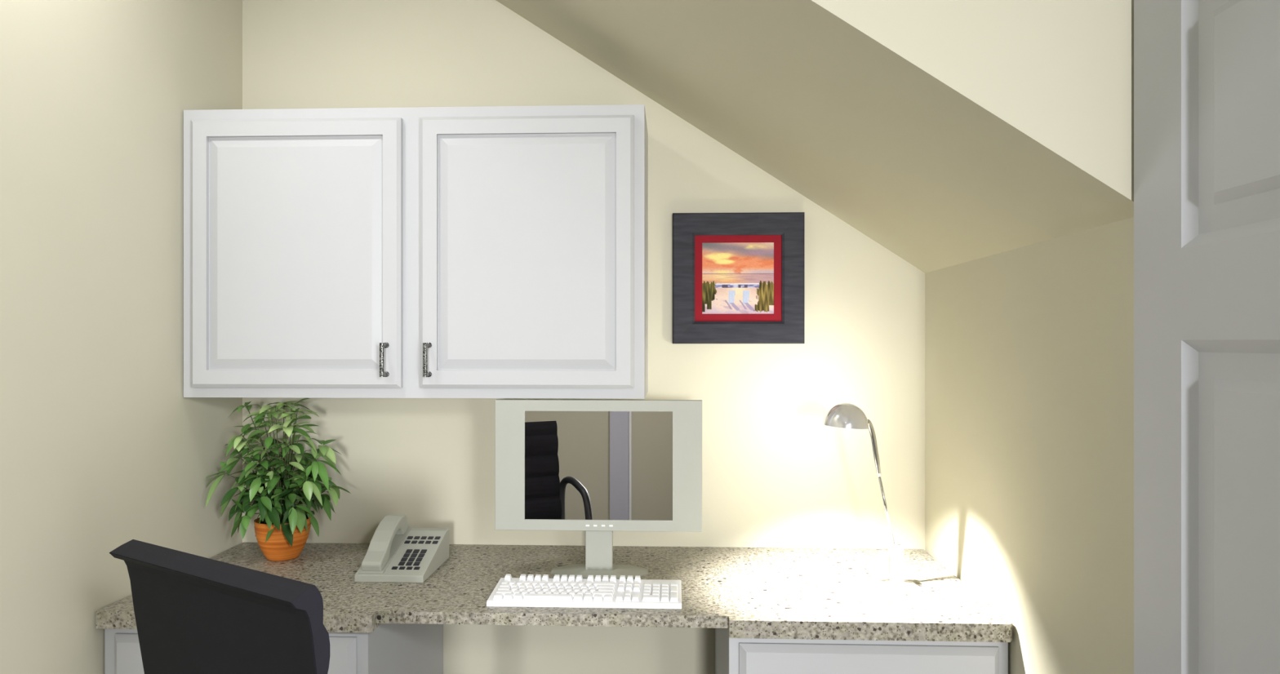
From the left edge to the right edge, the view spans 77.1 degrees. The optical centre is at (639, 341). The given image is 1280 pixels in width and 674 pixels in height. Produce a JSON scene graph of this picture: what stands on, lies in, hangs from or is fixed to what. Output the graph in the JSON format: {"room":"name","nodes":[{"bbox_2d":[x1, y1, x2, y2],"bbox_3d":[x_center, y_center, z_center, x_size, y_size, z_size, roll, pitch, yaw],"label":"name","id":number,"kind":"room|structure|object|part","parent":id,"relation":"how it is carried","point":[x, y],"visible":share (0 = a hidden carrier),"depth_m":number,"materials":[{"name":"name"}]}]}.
{"room":"home office","nodes":[
{"label":"home office","id":0,"kind":"room"},
{"bbox_2d":[0,0,242,673],"bbox_3d":[-1.411,0.149,-0.944,0.120,2.750,6.800,0,0,2],"label":"wall","id":1,"kind":"structure","parent":0,"point":[103,449],"depth_m":1.83,"materials":[{"name":"paint"}]},
{"bbox_2d":[242,0,924,673],"bbox_3d":[-0.184,0.149,2.470,2.296,2.750,0.120,0,0,2],"label":"wall","id":2,"kind":"structure","parent":0,"point":[774,475],"depth_m":2.40,"materials":[{"name":"paint"}]},
{"bbox_2d":[183,104,648,399],"bbox_3d":[-0.599,-0.234,2.242,1.232,0.768,0.367,0,0,2],"label":"upper cabinet","id":3,"kind":"object","parent":2,"relation":"attached to","point":[488,251],"visible":1,"depth_m":2.10,"materials":[{"name":"white paint"}]},
{"bbox_3d":[-0.909,-0.233,2.122,0.472,0.617,0.020,0,0,2],"label":"raised panel","id":4,"kind":"part","parent":3,"relation":"part of","materials":[{"name":"white paint"}]},
{"bbox_3d":[-0.909,-0.233,2.122,0.564,0.709,0.022,0,0,2],"label":"door","id":5,"kind":"part","parent":3,"relation":"part of","materials":[{"name":"white paint"}]},
{"bbox_3d":[-0.664,0.048,2.081,0.014,0.090,0.040,0,0,2],"label":"handle","id":6,"kind":"part","parent":3,"relation":"part of","materials":[{"name":"metal"}]},
{"bbox_3d":[-0.551,0.048,2.076,0.014,0.090,0.040,0,0,2],"label":"handle","id":7,"kind":"part","parent":3,"relation":"part of","materials":[{"name":"metal"}]},
{"bbox_3d":[-0.296,-0.233,2.097,0.561,0.709,0.022,0,0,2],"label":"door","id":8,"kind":"part","parent":3,"relation":"part of","materials":[{"name":"white paint"}]},
{"bbox_3d":[-0.296,-0.233,2.097,0.469,0.617,0.020,0,0,2],"label":"raised panel","id":9,"kind":"part","parent":3,"relation":"part of","materials":[{"name":"white paint"}]},
{"bbox_2d":[672,212,804,343],"bbox_3d":[0.290,-0.186,2.376,0.387,0.386,0.028,0,0,2],"label":"framed picture","id":10,"kind":"object","parent":2,"relation":"attached to","point":[738,277],"visible":1,"depth_m":2.37,"materials":[{"name":"grey wood"}]},
{"bbox_2d":[702,242,773,314],"bbox_3d":[0.290,-0.186,2.379,0.213,0.213,0.001,0,0,2],"label":"print","id":11,"kind":"object","parent":10,"relation":"attached to","point":[738,277],"depth_m":2.38},
{"bbox_2d":[495,0,1133,273],"bbox_3d":[0.027,-0.714,1.842,1.583,1.025,1.117,0,0,2],"label":"sloped ceiling","id":12,"kind":"structure","parent":2,"relation":"attached to","point":[944,133],"depth_m":1.48,"materials":[{"name":"paint"}]},
{"bbox_2d":[924,217,1133,673],"bbox_3d":[0.763,0.149,-1.032,0.120,2.750,6.800,0,0,2],"label":"wall","id":13,"kind":"structure","parent":0,"point":[1029,349],"depth_m":1.61,"materials":[{"name":"paint"}]},
{"bbox_2d":[1133,0,1279,673],"bbox_3d":[0.762,0.438,0.791,0.028,2.148,0.910,0,0,2],"label":"door","id":14,"kind":"structure","parent":13,"relation":"in","point":[1206,73],"depth_m":1.09,"materials":[{"name":"paint"}]},
{"bbox_3d":[0.762,-0.314,0.989,0.013,0.365,0.282,0,0,2],"label":"panel","id":15,"kind":"part","parent":14,"relation":"part of","materials":[{"name":"paint"}]},
{"bbox_3d":[0.762,0.286,0.989,0.013,0.576,0.282,0,0,2],"label":"panel","id":16,"kind":"part","parent":14,"relation":"part of","materials":[{"name":"paint"}]},
{"bbox_3d":[-0.324,1.574,-0.988,2.296,0.100,7.040,0,0,2],"label":"floor","id":17,"kind":"structure","parent":0,"visible":0},
{"bbox_2d":[108,539,329,673],"bbox_3d":[-0.472,0.919,1.378,0.547,1.209,0.598,0,0,32],"label":"office chair","id":18,"kind":"object","parent":17,"relation":"on","point":[194,614],"visible":1,"depth_m":1.14,"materials":[{"name":"grey leather"}]},
{"bbox_2d":[104,623,443,673],"bbox_3d":[-0.915,1.089,2.111,0.616,0.870,0.654,0,0,2],"label":"base cabinet","id":19,"kind":"object","parent":17,"relation":"on","point":[391,648],"visible":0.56,"depth_m":1.86,"materials":[{"name":"white paint"}]},
{"bbox_3d":[-0.925,0.748,1.829,0.563,0.152,0.020,0,0,2],"label":"drawer","id":20,"kind":"part","parent":19,"relation":"part of","materials":[{"name":"white paint"}]},
{"bbox_2d":[95,542,1012,642],"bbox_3d":[-0.200,0.632,2.094,2.045,0.039,0.629,0,0,2],"label":"countertop","id":21,"kind":"structure","parent":19,"relation":"on","point":[749,593],"depth_m":1.94,"materials":[{"name":"stone"}]},
{"bbox_2d":[205,398,351,561],"bbox_3d":[-1.019,0.386,2.273,0.379,0.453,0.278,0,0,2],"label":"potted plant","id":22,"kind":"object","parent":21,"relation":"on","point":[282,532],"visible":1,"depth_m":2.23,"materials":[{"name":"green plant"}]},
{"bbox_3d":[-1.012,0.558,2.278,0.149,0.110,0.149,0,0,2],"label":"pot","id":23,"kind":"part","parent":22,"relation":"part of","materials":[{"name":"ceramic"}]},
{"bbox_2d":[354,514,448,582],"bbox_3d":[-0.633,0.547,2.159,0.177,0.131,0.240,0,0,2],"label":"telephone","id":24,"kind":"object","parent":21,"relation":"on","point":[397,552],"visible":1,"depth_m":2.12,"materials":[{"name":"grey plastic"}]},
{"bbox_2d":[486,574,681,608],"bbox_3d":[-0.126,0.597,1.926,0.451,0.032,0.162,0,0,2],"label":"keyboard","id":25,"kind":"object","parent":21,"relation":"on","point":[509,592],"visible":1,"depth_m":1.89,"materials":[{"name":"white plastic"}]},
{"bbox_2d":[495,399,702,579],"bbox_3d":[-0.107,0.383,2.131,0.540,0.459,0.124,0,0,2],"label":"monitor","id":26,"kind":"object","parent":21,"relation":"on","point":[598,468],"visible":0.97,"depth_m":2.09,"materials":[{"name":"plastic"}]},
{"bbox_2d":[822,403,918,591],"bbox_3d":[0.570,0.381,1.980,0.265,0.463,0.107,0,0,-25],"label":"desk lamp","id":27,"kind":"object","parent":21,"relation":"on","point":[845,415],"visible":1,"depth_m":1.98,"materials":[{"name":"white metal"}]},
{"bbox_3d":[0.498,0.179,1.946,0.107,0.060,0.107,0,0,2],"label":"lamp shade","id":28,"kind":"part","parent":27,"relation":"part of","materials":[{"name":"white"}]},
{"bbox_3d":[0.571,0.262,1.968,0.067,0.146,0.015,0,0,-40],"label":"lamp arm","id":29,"kind":"part","parent":27,"relation":"part of","materials":[{"name":"silver metal"}]},
{"bbox_3d":[0.614,0.421,2.002,0.062,0.197,0.007,0,0,-30],"label":"lamp stem","id":30,"kind":"part","parent":27,"relation":"part of","materials":[{"name":"silver metal"}]},
{"bbox_3d":[0.643,0.557,2.019,0.032,0.091,0.032,0,0,2],"label":"lamp post","id":31,"kind":"part","parent":27,"relation":"part of","materials":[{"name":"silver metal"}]},
{"bbox_2d":[715,628,1008,673],"bbox_3d":[0.516,1.089,2.053,0.612,0.870,0.654,0,0,2],"label":"base cabinet","id":32,"kind":"object","parent":17,"relation":"on","point":[732,655],"visible":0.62,"depth_m":1.77,"materials":[{"name":"white paint"}]},
{"bbox_3d":[0.504,0.748,1.771,0.568,0.152,0.020,0,0,2],"label":"drawer","id":33,"kind":"part","parent":32,"relation":"part of","materials":[{"name":"white paint"}]}
]}

